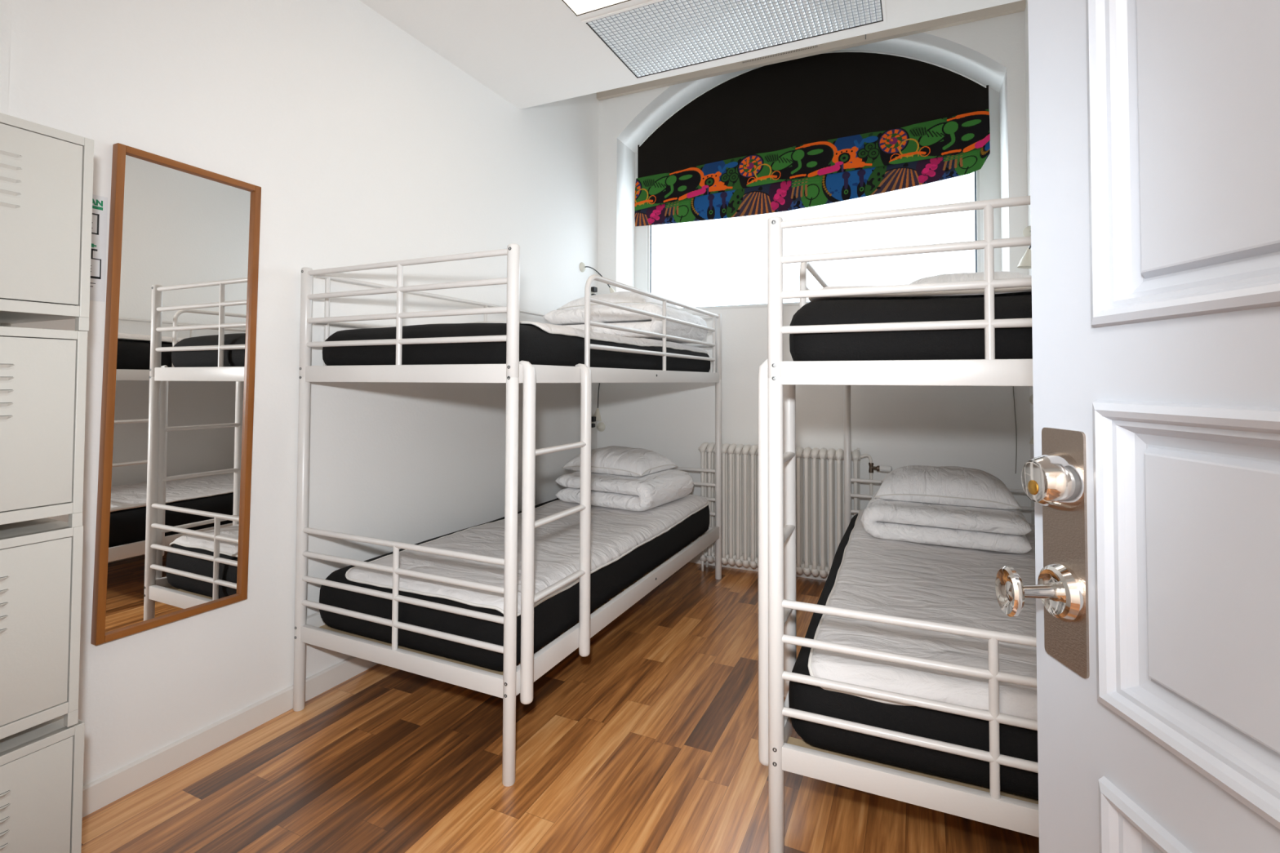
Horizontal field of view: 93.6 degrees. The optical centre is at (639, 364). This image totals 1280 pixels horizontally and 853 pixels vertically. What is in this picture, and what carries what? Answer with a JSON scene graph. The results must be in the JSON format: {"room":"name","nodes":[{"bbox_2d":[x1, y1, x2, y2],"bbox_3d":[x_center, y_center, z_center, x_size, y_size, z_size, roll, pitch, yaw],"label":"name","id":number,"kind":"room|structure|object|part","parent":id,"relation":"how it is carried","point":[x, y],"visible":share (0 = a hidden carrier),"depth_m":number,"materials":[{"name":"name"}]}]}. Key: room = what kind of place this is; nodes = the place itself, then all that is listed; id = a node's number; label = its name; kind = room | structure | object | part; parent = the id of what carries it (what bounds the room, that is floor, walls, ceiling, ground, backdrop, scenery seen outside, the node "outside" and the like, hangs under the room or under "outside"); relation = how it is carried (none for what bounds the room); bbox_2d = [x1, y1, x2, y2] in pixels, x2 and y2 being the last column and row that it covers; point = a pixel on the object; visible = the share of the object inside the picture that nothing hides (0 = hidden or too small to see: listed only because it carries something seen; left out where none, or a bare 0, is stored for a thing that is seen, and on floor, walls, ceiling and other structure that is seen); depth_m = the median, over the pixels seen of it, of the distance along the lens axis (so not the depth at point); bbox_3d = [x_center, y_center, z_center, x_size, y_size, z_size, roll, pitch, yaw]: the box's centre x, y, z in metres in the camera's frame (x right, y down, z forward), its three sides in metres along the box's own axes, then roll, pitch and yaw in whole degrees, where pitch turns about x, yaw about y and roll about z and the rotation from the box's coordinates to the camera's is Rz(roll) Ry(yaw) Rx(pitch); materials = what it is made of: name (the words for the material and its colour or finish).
{"room":"dormitory","nodes":[
{"label":"dormitory","id":0,"kind":"room"},
{"bbox_2d":[8,0,599,786],"bbox_3d":[-1.122,-0.521,2.659,0.120,3.550,4.350,0,-2,25],"label":"wall","id":1,"kind":"structure","parent":0,"point":[362,144],"depth_m":2.29,"materials":[{"name":"paint"}]},
{"bbox_2d":[0,0,11,326],"bbox_3d":[-1.752,-0.162,1.137,0.020,2.748,0.778,0,-2,25],"label":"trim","id":2,"kind":"structure","parent":1,"relation":"attached to","point":[5,5],"depth_m":1.49,"materials":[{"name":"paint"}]},
{"bbox_2d":[89,194,107,302],"bbox_3d":[-1.547,-0.328,1.601,0.003,0.295,0.202,0,-2,25],"label":"sign","id":3,"kind":"object","parent":1,"relation":"attached to","point":[100,203],"visible":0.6,"depth_m":1.68,"materials":[{"name":"paper"}]},
{"bbox_2d":[90,142,261,645],"bbox_3d":[-1.407,0.078,1.859,0.028,1.402,0.427,0,-2,25],"label":"wall mirror","id":4,"kind":"object","parent":1,"relation":"attached to","point":[172,531],"visible":1,"depth_m":1.83,"materials":[{"name":"brown wood"}]},
{"bbox_3d":[-1.414,0.766,1.832,0.028,0.025,0.368,0,-2,25],"label":"frame rail","id":5,"kind":"part","parent":4,"relation":"part of","materials":[{"name":"wood"}]},
{"bbox_3d":[-1.400,-0.610,1.885,0.028,0.025,0.368,0,-2,25],"label":"frame rail","id":6,"kind":"part","parent":4,"relation":"part of","materials":[{"name":"wood"}]},
{"bbox_2d":[82,656,377,817],"bbox_3d":[-1.113,1.211,2.490,0.013,0.078,3.838,0,-2,25],"label":"baseboard","id":7,"kind":"structure","parent":1,"relation":"attached to","point":[103,791],"depth_m":1.90,"materials":[{"name":"paint"}]},
{"bbox_2d":[591,416,595,428],"bbox_3d":[-0.330,0.397,4.151,0.040,0.084,0.072,0,-2,25],"label":"plug","id":8,"kind":"object","parent":1,"relation":"attached to","point":[593,418],"visible":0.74,"depth_m":4.13,"materials":[{"name":"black plastic"}]},
{"bbox_2d":[590,286,597,295],"bbox_3d":[-0.324,-0.503,4.179,0.040,0.084,0.072,0,-2,25],"label":"plug","id":9,"kind":"object","parent":1,"relation":"attached to","point":[593,290],"visible":0.56,"depth_m":4.16,"materials":[{"name":"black plastic"}]},
{"bbox_2d":[579,262,615,293],"bbox_3d":[-0.279,-0.573,4.107,0.284,0.246,0.057,1,-2,-17],"label":"reading lamp","id":10,"kind":"object","parent":1,"relation":"attached to","point":[582,266],"visible":0.63,"depth_m":4.07,"materials":[{"name":"beige plastic"}]},
{"bbox_3d":[-0.173,-0.492,4.143,0.065,0.088,0.054,0,-2,25],"label":"lamp shade","id":11,"kind":"part","parent":10,"relation":"part of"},
{"bbox_2d":[593,382,605,431],"bbox_3d":[-0.293,0.283,4.202,0.068,0.372,0.091,0,-2,25],"label":"reading lamp","id":12,"kind":"object","parent":1,"relation":"attached to","point":[601,427],"visible":0.87,"depth_m":4.20,"materials":[{"name":"beige plastic"}]},
{"bbox_3d":[-0.300,0.345,4.189,0.064,0.090,0.064,0,-2,25],"label":"lamp shade","id":13,"kind":"part","parent":12,"relation":"part of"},
{"bbox_2d":[80,559,1039,852],"bbox_3d":[-0.109,1.267,1.446,2.915,0.080,5.600,0,-2,25],"label":"floor","id":14,"kind":"structure","parent":0,"point":[646,741],"depth_m":1.80,"materials":[{"name":"laminate"}]},
{"bbox_2d":[0,715,84,852],"bbox_3d":[-1.483,1.001,1.231,0.400,0.430,0.380,0,-2,25],"label":"locker","id":15,"kind":"object","parent":14,"relation":"on","point":[42,765],"visible":0.98,"depth_m":1.27,"materials":[{"name":"beige metal"}]},
{"bbox_2d":[0,518,83,739],"bbox_3d":[-1.487,0.567,1.231,0.400,0.430,0.380,0,-2,25],"label":"locker","id":16,"kind":"object","parent":15,"relation":"on","point":[41,560],"visible":0.97,"depth_m":1.26,"materials":[{"name":"beige metal"}]},
{"bbox_2d":[0,326,87,527],"bbox_3d":[-1.486,0.137,1.241,0.400,0.430,0.380,0,-2,25],"label":"locker","id":17,"kind":"object","parent":16,"relation":"on","point":[43,371],"visible":1,"depth_m":1.27,"materials":[{"name":"beige metal"}]},
{"bbox_2d":[0,112,93,331],"bbox_3d":[-1.484,-0.294,1.254,0.400,0.430,0.380,0,-2,25],"label":"locker","id":18,"kind":"object","parent":17,"relation":"on","point":[46,172],"visible":0.96,"depth_m":1.27,"materials":[{"name":"beige metal"}]},
{"bbox_2d":[293,243,721,786],"bbox_3d":[-0.361,0.464,2.903,1.001,1.599,2.070,0,-2,25],"label":"bunk bed","id":19,"kind":"object","parent":14,"relation":"on","point":[513,680],"visible":0.86,"depth_m":2.01,"materials":[{"name":"white metal"}]},
{"bbox_3d":[-1.227,0.442,2.187,0.038,1.599,0.038,0,-2,25],"label":"post","id":20,"kind":"part","parent":19,"relation":"part of","materials":[{"name":"white metal"}]},
{"bbox_3d":[-0.794,-0.135,3.125,0.018,0.018,1.965,0,-2,25],"label":"guard rail","id":21,"kind":"part","parent":19,"relation":"part of","materials":[{"name":"white metal"}]},
{"bbox_3d":[-0.807,0.855,1.980,0.900,0.020,0.020,0,-2,25],"label":"rail","id":22,"kind":"part","parent":19,"relation":"part of","materials":[{"name":"white metal"}]},
{"bbox_3d":[-0.807,0.768,1.982,0.900,0.020,0.020,0,-2,25],"label":"rail","id":23,"kind":"part","parent":19,"relation":"part of","materials":[{"name":"white metal"}]},
{"bbox_3d":[-0.807,0.679,1.984,0.900,0.020,0.020,0,-2,25],"label":"rail","id":24,"kind":"part","parent":19,"relation":"part of","materials":[{"name":"white metal"}]},
{"bbox_3d":[-0.806,0.595,1.986,0.900,0.020,0.020,0,-2,25],"label":"rail","id":25,"kind":"part","parent":19,"relation":"part of","materials":[{"name":"white metal"}]},
{"bbox_3d":[-0.804,-0.078,2.004,0.900,0.020,0.020,0,-2,25],"label":"rail","id":26,"kind":"part","parent":19,"relation":"part of","materials":[{"name":"white metal"}]},
{"bbox_3d":[-0.804,-0.165,2.006,0.900,0.020,0.020,0,-2,25],"label":"rail","id":27,"kind":"part","parent":19,"relation":"part of","materials":[{"name":"white metal"}]},
{"bbox_3d":[-0.803,-0.253,2.009,0.900,0.020,0.020,0,-2,25],"label":"rail","id":28,"kind":"part","parent":19,"relation":"part of","materials":[{"name":"white metal"}]},
{"bbox_3d":[-0.803,-0.341,2.011,0.900,0.020,0.020,0,-2,25],"label":"rail","id":29,"kind":"part","parent":19,"relation":"part of","materials":[{"name":"white metal"}]},
{"bbox_3d":[-0.794,-0.311,3.129,0.018,0.018,1.965,0,-2,25],"label":"guard rail","id":30,"kind":"part","parent":19,"relation":"part of","materials":[{"name":"white metal"}]},
{"bbox_3d":[-0.385,0.435,1.794,0.038,1.599,0.038,0,-2,25],"label":"post","id":31,"kind":"part","parent":19,"relation":"part of","materials":[{"name":"white metal"}]},
{"bbox_2d":[319,497,709,671],"bbox_3d":[-0.379,0.881,2.899,0.886,0.220,1.991,0,-2,25],"label":"mattress","id":32,"kind":"object","parent":19,"relation":"on","point":[558,613],"visible":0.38,"depth_m":2.06,"materials":[{"name":"black fabric"}]},
{"bbox_2d":[345,494,708,616],"bbox_3d":[-0.328,0.787,2.872,0.758,0.070,1.940,0,-2,25],"label":"cover","id":33,"kind":"object","parent":32,"relation":"on","point":[615,533],"visible":0.56,"depth_m":2.43,"materials":[{"name":"white cotton"}]},
{"bbox_2d":[555,469,693,511],"bbox_3d":[-0.069,0.690,3.436,0.608,0.161,0.563,-1,-2,32],"label":"duvet","id":34,"kind":"object","parent":33,"relation":"on","point":[646,492],"visible":0.77,"depth_m":3.22,"materials":[{"name":"white fabric"}]},
{"bbox_2d":[561,445,677,476],"bbox_3d":[-0.113,0.545,3.508,0.535,0.130,0.424,-1,-2,31],"label":"pillow","id":35,"kind":"object","parent":34,"relation":"on","point":[612,460],"visible":0.94,"depth_m":3.36,"materials":[{"name":"white fabric"}]},
{"bbox_2d":[322,323,710,372],"bbox_3d":[-0.374,-0.031,2.924,0.890,0.176,1.994,0,-2,25],"label":"mattress","id":36,"kind":"object","parent":19,"relation":"on","point":[537,346],"visible":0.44,"depth_m":2.06,"materials":[{"name":"black fabric"}]},
{"bbox_2d":[422,320,707,353],"bbox_3d":[-0.334,-0.106,2.997,0.850,0.055,1.769,0,-2,25],"label":"pad","id":37,"kind":"object","parent":36,"relation":"on","point":[549,328],"visible":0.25,"depth_m":2.44,"materials":[{"name":"white cotton"}]},
{"bbox_2d":[542,303,707,343],"bbox_3d":[-0.059,-0.220,3.425,0.739,0.175,0.674,-1,-2,28],"label":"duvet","id":38,"kind":"object","parent":37,"relation":"on","point":[575,318],"visible":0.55,"depth_m":3.14,"materials":[{"name":"white fabric"}]},
{"bbox_2d":[556,291,680,310],"bbox_3d":[-0.115,-0.368,3.545,0.604,0.119,0.444,-1,-2,31],"label":"pillow","id":39,"kind":"object","parent":38,"relation":"on","point":[623,298],"visible":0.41,"depth_m":3.36,"materials":[{"name":"white fabric"}]},
{"bbox_3d":[0.136,-0.145,2.919,0.021,0.358,1.580,0,-2,25],"label":"guard rail","id":40,"kind":"part","parent":19,"relation":"part of","materials":[{"name":"white metal"}]},
{"bbox_3d":[0.123,-0.051,2.890,0.019,0.019,1.500,0,-2,25],"label":"guard rail","id":41,"kind":"part","parent":19,"relation":"part of","materials":[{"name":"white metal"}]},
{"bbox_3d":[0.123,-0.138,2.892,0.019,0.019,1.500,0,-2,25],"label":"guard rail","id":42,"kind":"part","parent":19,"relation":"part of","materials":[{"name":"white metal"}]},
{"bbox_3d":[0.124,-0.226,2.894,0.019,0.019,1.500,0,-2,25],"label":"guard rail","id":43,"kind":"part","parent":19,"relation":"part of","materials":[{"name":"white metal"}]},
{"bbox_3d":[0.052,0.646,3.825,0.900,0.020,0.020,0,-2,25],"label":"rail","id":44,"kind":"part","parent":19,"relation":"part of","materials":[{"name":"white metal"}]},
{"bbox_3d":[0.055,-0.113,3.845,0.900,0.020,0.020,0,-2,25],"label":"rail","id":45,"kind":"part","parent":19,"relation":"part of","materials":[{"name":"white metal"}]},
{"bbox_3d":[0.052,0.731,3.823,0.900,0.020,0.020,0,-2,25],"label":"rail","id":46,"kind":"part","parent":19,"relation":"part of","materials":[{"name":"white metal"}]},
{"bbox_3d":[0.056,-0.289,3.850,0.900,0.020,0.020,0,-2,25],"label":"rail","id":47,"kind":"part","parent":19,"relation":"part of","materials":[{"name":"white metal"}]},
{"bbox_3d":[0.052,0.819,3.821,0.900,0.020,0.020,0,-2,25],"label":"rail","id":48,"kind":"part","parent":19,"relation":"part of","materials":[{"name":"white metal"}]},
{"bbox_3d":[0.474,0.487,3.633,0.038,1.599,0.038,0,-2,25],"label":"post","id":49,"kind":"part","parent":19,"relation":"part of","materials":[{"name":"white metal"}]},
{"bbox_2d":[697,442,892,577],"bbox_3d":[0.892,0.887,3.592,1.140,0.800,0.157,0,-2,23],"label":"radiator","id":50,"kind":"object","parent":14,"relation":"on","point":[740,462],"visible":0.65,"depth_m":3.60,"materials":[{"name":"metal"}]},
{"bbox_2d":[757,195,1039,852],"bbox_3d":[1.155,0.453,2.232,1.001,1.599,2.070,0,-2,24],"label":"bunk bed","id":51,"kind":"object","parent":14,"relation":"on","point":[778,379],"visible":0.44,"depth_m":1.41,"materials":[{"name":"white metal"}]},
{"bbox_3d":[0.336,0.430,1.485,0.038,1.599,0.038,0,-2,24],"label":"post","id":52,"kind":"part","parent":51,"relation":"part of","materials":[{"name":"white metal"}]},
{"bbox_3d":[0.832,-0.150,2.621,0.021,0.358,1.580,0,-2,24],"label":"guard rail","id":53,"kind":"part","parent":51,"relation":"part of","materials":[{"name":"white metal"}]},
{"bbox_3d":[1.155,0.482,3.341,0.038,1.599,0.038,0,-2,24],"label":"post","id":54,"kind":"part","parent":51,"relation":"part of","materials":[{"name":"white metal"}]},
{"bbox_3d":[1.579,0.807,3.145,0.900,0.020,0.020,0,-2,24],"label":"rail","id":55,"kind":"part","parent":51,"relation":"part of","materials":[{"name":"white metal"}]},
{"bbox_3d":[0.764,-0.353,1.318,0.900,0.020,0.020,0,-2,24],"label":"rail","id":56,"kind":"part","parent":51,"relation":"part of","materials":[{"name":"white metal"}]},
{"bbox_3d":[0.764,-0.265,1.315,0.900,0.020,0.020,0,-2,24],"label":"rail","id":57,"kind":"part","parent":51,"relation":"part of","materials":[{"name":"white metal"}]},
{"bbox_3d":[0.763,-0.090,1.311,0.900,0.020,0.020,0,-2,24],"label":"rail","id":58,"kind":"part","parent":51,"relation":"part of","materials":[{"name":"white metal"}]},
{"bbox_3d":[0.763,-0.177,1.313,0.900,0.020,0.020,0,-2,24],"label":"rail","id":59,"kind":"part","parent":51,"relation":"part of","materials":[{"name":"white metal"}]},
{"bbox_3d":[0.760,0.667,1.291,0.900,0.020,0.020,0,-2,24],"label":"rail","id":60,"kind":"part","parent":51,"relation":"part of","materials":[{"name":"white metal"}]},
{"bbox_3d":[0.761,0.583,1.293,0.900,0.020,0.020,0,-2,24],"label":"rail","id":61,"kind":"part","parent":51,"relation":"part of","materials":[{"name":"white metal"}]},
{"bbox_3d":[0.760,0.756,1.288,0.900,0.020,0.020,0,-2,24],"label":"rail","id":62,"kind":"part","parent":51,"relation":"part of","materials":[{"name":"white metal"}]},
{"bbox_3d":[0.760,0.842,1.286,0.900,0.020,0.020,0,-2,24],"label":"rail","id":63,"kind":"part","parent":51,"relation":"part of","materials":[{"name":"white metal"}]},
{"bbox_2d":[789,294,1032,360],"bbox_3d":[1.168,-0.051,2.241,0.901,0.191,1.994,0,-2,24],"label":"mattress","id":64,"kind":"object","parent":51,"relation":"on","point":[1012,343],"visible":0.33,"depth_m":1.40,"materials":[{"name":"black fabric"}]},
{"bbox_2d":[808,285,1031,302],"bbox_3d":[1.190,-0.149,2.248,0.845,0.074,1.907,0,-2,24],"label":"pad","id":65,"kind":"object","parent":64,"relation":"on","point":[1006,291],"visible":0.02,"depth_m":1.45,"materials":[{"name":"white fabric"}]},
{"bbox_3d":[1.480,-0.243,2.770,0.671,0.137,0.590,0,-2,24],"label":"duvet","id":66,"kind":"object","parent":65,"relation":"on","visible":0},
{"bbox_2d":[909,271,1031,284],"bbox_3d":[1.521,-0.370,2.799,0.565,0.117,0.424,0,-2,24],"label":"pillow","id":67,"kind":"object","parent":66,"relation":"on","point":[960,277],"visible":0.19,"depth_m":2.65,"materials":[{"name":"white fabric"}]},
{"bbox_2d":[788,513,1038,799],"bbox_3d":[1.163,0.867,2.217,0.900,0.223,1.994,0,-2,24],"label":"mattress","id":68,"kind":"object","parent":51,"relation":"on","point":[966,731],"visible":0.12,"depth_m":1.38,"materials":[{"name":"black fabric"}]},
{"bbox_2d":[808,509,1037,720],"bbox_3d":[1.181,0.785,2.197,0.842,0.099,1.961,0,-2,24],"label":"cover","id":69,"kind":"object","parent":68,"relation":"on","point":[934,583],"visible":0.41,"depth_m":1.73,"materials":[{"name":"white fabric"}]},
{"bbox_2d":[860,492,1031,554],"bbox_3d":[1.361,0.684,2.721,0.633,0.145,0.568,-1,-2,26],"label":"duvet","id":70,"kind":"object","parent":69,"relation":"on","point":[997,530],"visible":0.8,"depth_m":2.48,"materials":[{"name":"white fabric"}]},
{"bbox_2d":[874,465,1022,509],"bbox_3d":[1.405,0.543,2.781,0.565,0.136,0.434,0,-2,25],"label":"pillow","id":71,"kind":"object","parent":70,"relation":"on","point":[943,485],"visible":1,"depth_m":2.63,"materials":[{"name":"white fabric"}]},
{"bbox_3d":[1.579,0.634,3.150,0.900,0.020,0.020,0,-2,24],"label":"rail","id":72,"kind":"part","parent":51,"relation":"part of","materials":[{"name":"white metal"}]},
{"bbox_3d":[1.579,0.719,3.148,0.900,0.020,0.020,0,-2,24],"label":"rail","id":73,"kind":"part","parent":51,"relation":"part of","materials":[{"name":"white metal"}]},
{"bbox_2d":[360,0,1021,109],"bbox_3d":[-0.087,-1.569,1.544,2.715,0.100,3.052,0,-2,25],"label":"ceiling","id":74,"kind":"structure","parent":0,"point":[530,53],"depth_m":2.75,"materials":[{"name":"paint"}]},
{"bbox_2d":[558,0,638,18],"bbox_3d":[0.152,-1.502,2.050,1.224,0.006,0.599,0,-2,25],"label":"recessed light","id":75,"kind":"object","parent":74,"relation":"in","point":[577,8],"visible":1,"depth_m":2.49,"materials":[{"name":"paint"}]},
{"bbox_2d":[564,0,626,14],"bbox_3d":[0.152,-1.502,2.050,1.192,0.006,0.567,0,-2,25],"label":"diffuser","id":76,"kind":"object","parent":75,"relation":"attached to","point":[575,6],"depth_m":2.49,"materials":[{"name":"white plastic"}]},
{"bbox_2d":[581,0,886,79],"bbox_3d":[0.406,-1.487,2.600,1.199,0.006,0.551,0,-2,25],"label":"recessed light","id":77,"kind":"object","parent":74,"relation":"in","point":[653,37],"visible":1,"depth_m":2.64,"materials":[{"name":"paint"}]},
{"bbox_2d":[596,10,1031,565],"bbox_3d":[1.027,-0.480,3.909,2.765,3.550,0.410,0,-2,24],"label":"wall","id":78,"kind":"structure","parent":0,"point":[972,427],"depth_m":3.62,"materials":[{"name":"paint"}]},
{"bbox_2d":[674,553,827,580],"bbox_3d":[0.877,1.252,3.695,2.600,0.075,0.013,0,-2,24],"label":"baseboard","id":79,"kind":"structure","parent":78,"relation":"attached to","point":[696,559],"depth_m":3.79,"materials":[{"name":"paint"}]},
{"bbox_2d":[742,44,817,62],"bbox_3d":[0.870,-1.946,3.756,0.463,0.017,0.002,0,-2,24],"label":"air vent","id":80,"kind":"object","parent":78,"relation":"attached to","point":[815,45],"visible":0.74,"depth_m":3.75,"materials":[{"name":"white metal"}]},
{"bbox_2d":[596,0,1026,100],"bbox_3d":[0.938,-2.085,3.749,2.715,0.350,0.035,0,-2,24],"label":"trim","id":81,"kind":"structure","parent":78,"relation":"attached to","point":[1019,6],"depth_m":3.64,"materials":[{"name":"paint"}]},
{"bbox_2d":[634,49,1001,311],"bbox_3d":[0.992,-1.227,3.916,2.374,1.727,0.364,0,-2,24],"label":"window","id":82,"kind":"structure","parent":78,"relation":"in","point":[987,179],"depth_m":3.59,"materials":[{"name":"paint"}]},
{"bbox_3d":[0.918,-0.374,3.734,2.374,0.013,0.016,0,-2,24],"label":"sill","id":83,"kind":"part","parent":82,"relation":"part of","materials":[{"name":"paint"}]},
{"bbox_2d":[634,50,990,226],"bbox_3d":[0.978,-1.490,3.864,2.206,1.011,0.049,0,-2,24],"label":"blind","id":84,"kind":"object","parent":82,"relation":"attached to","point":[832,126],"visible":1,"depth_m":3.82,"materials":[{"name":"black fabric"}]},
{"bbox_3d":[0.991,-1.784,3.886,2.181,0.422,0.014,0,-2,24],"label":"arched header rail","id":85,"kind":"part","parent":84,"relation":"part of","materials":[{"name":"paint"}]},
{"bbox_2d":[1013,386,1017,473],"bbox_3d":[2.009,0.336,3.217,0.016,0.490,0.005,0,-2,25],"label":"lamp cord","id":86,"kind":"object","parent":78,"relation":"attached to","point":[1013,386],"visible":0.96,"depth_m":3.21,"materials":[{"name":"black plastic"}]},
{"bbox_2d":[1017,226,1031,268],"bbox_3d":[1.999,-0.612,3.094,0.099,0.227,0.090,0,-2,25],"label":"reading lamp","id":87,"kind":"object","parent":78,"relation":"attached to","point":[1025,261],"visible":0.59,"depth_m":3.08,"materials":[{"name":"beige plastic"}]},
{"bbox_3d":[1.990,-0.549,3.093,0.083,0.102,0.084,0,-2,25],"label":"lamp shade","id":88,"kind":"part","parent":87,"relation":"part of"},
{"bbox_2d":[1024,0,1035,524],"bbox_3d":[2.108,-0.496,3.148,0.112,3.550,0.102,0,-2,25],"label":"trim","id":89,"kind":"structure","parent":78,"relation":"attached to","point":[1028,149],"depth_m":3.18,"materials":[{"name":"paint"}]},
{"bbox_2d":[1029,394,1033,444],"bbox_3d":[2.026,0.278,3.060,0.075,0.267,0.084,0,-2,25],"label":"reading lamp","id":90,"kind":"object","parent":78,"relation":"attached to","point":[1031,398],"visible":0.08,"depth_m":3.09,"materials":[{"name":"beige plastic"}]},
{"bbox_3d":[-0.727,-0.234,0.148,2.715,2.848,0.150,0,-2,25],"label":"wall","id":91,"kind":"structure","parent":0,"visible":0},
{"bbox_2d":[995,0,1279,852],"bbox_3d":[0.382,0.167,0.166,0.105,2.040,0.860,0,-2,1],"label":"door","id":92,"kind":"structure","parent":91,"relation":"in","point":[1152,480],"depth_m":0.46,"materials":[{"name":"paint"}]},
{"bbox_3d":[0.390,0.167,0.552,0.002,0.215,0.056,0,-2,1],"label":"lock plate","id":93,"kind":"part","parent":92,"relation":"part of","materials":[{"name":"metal"}]}
]}

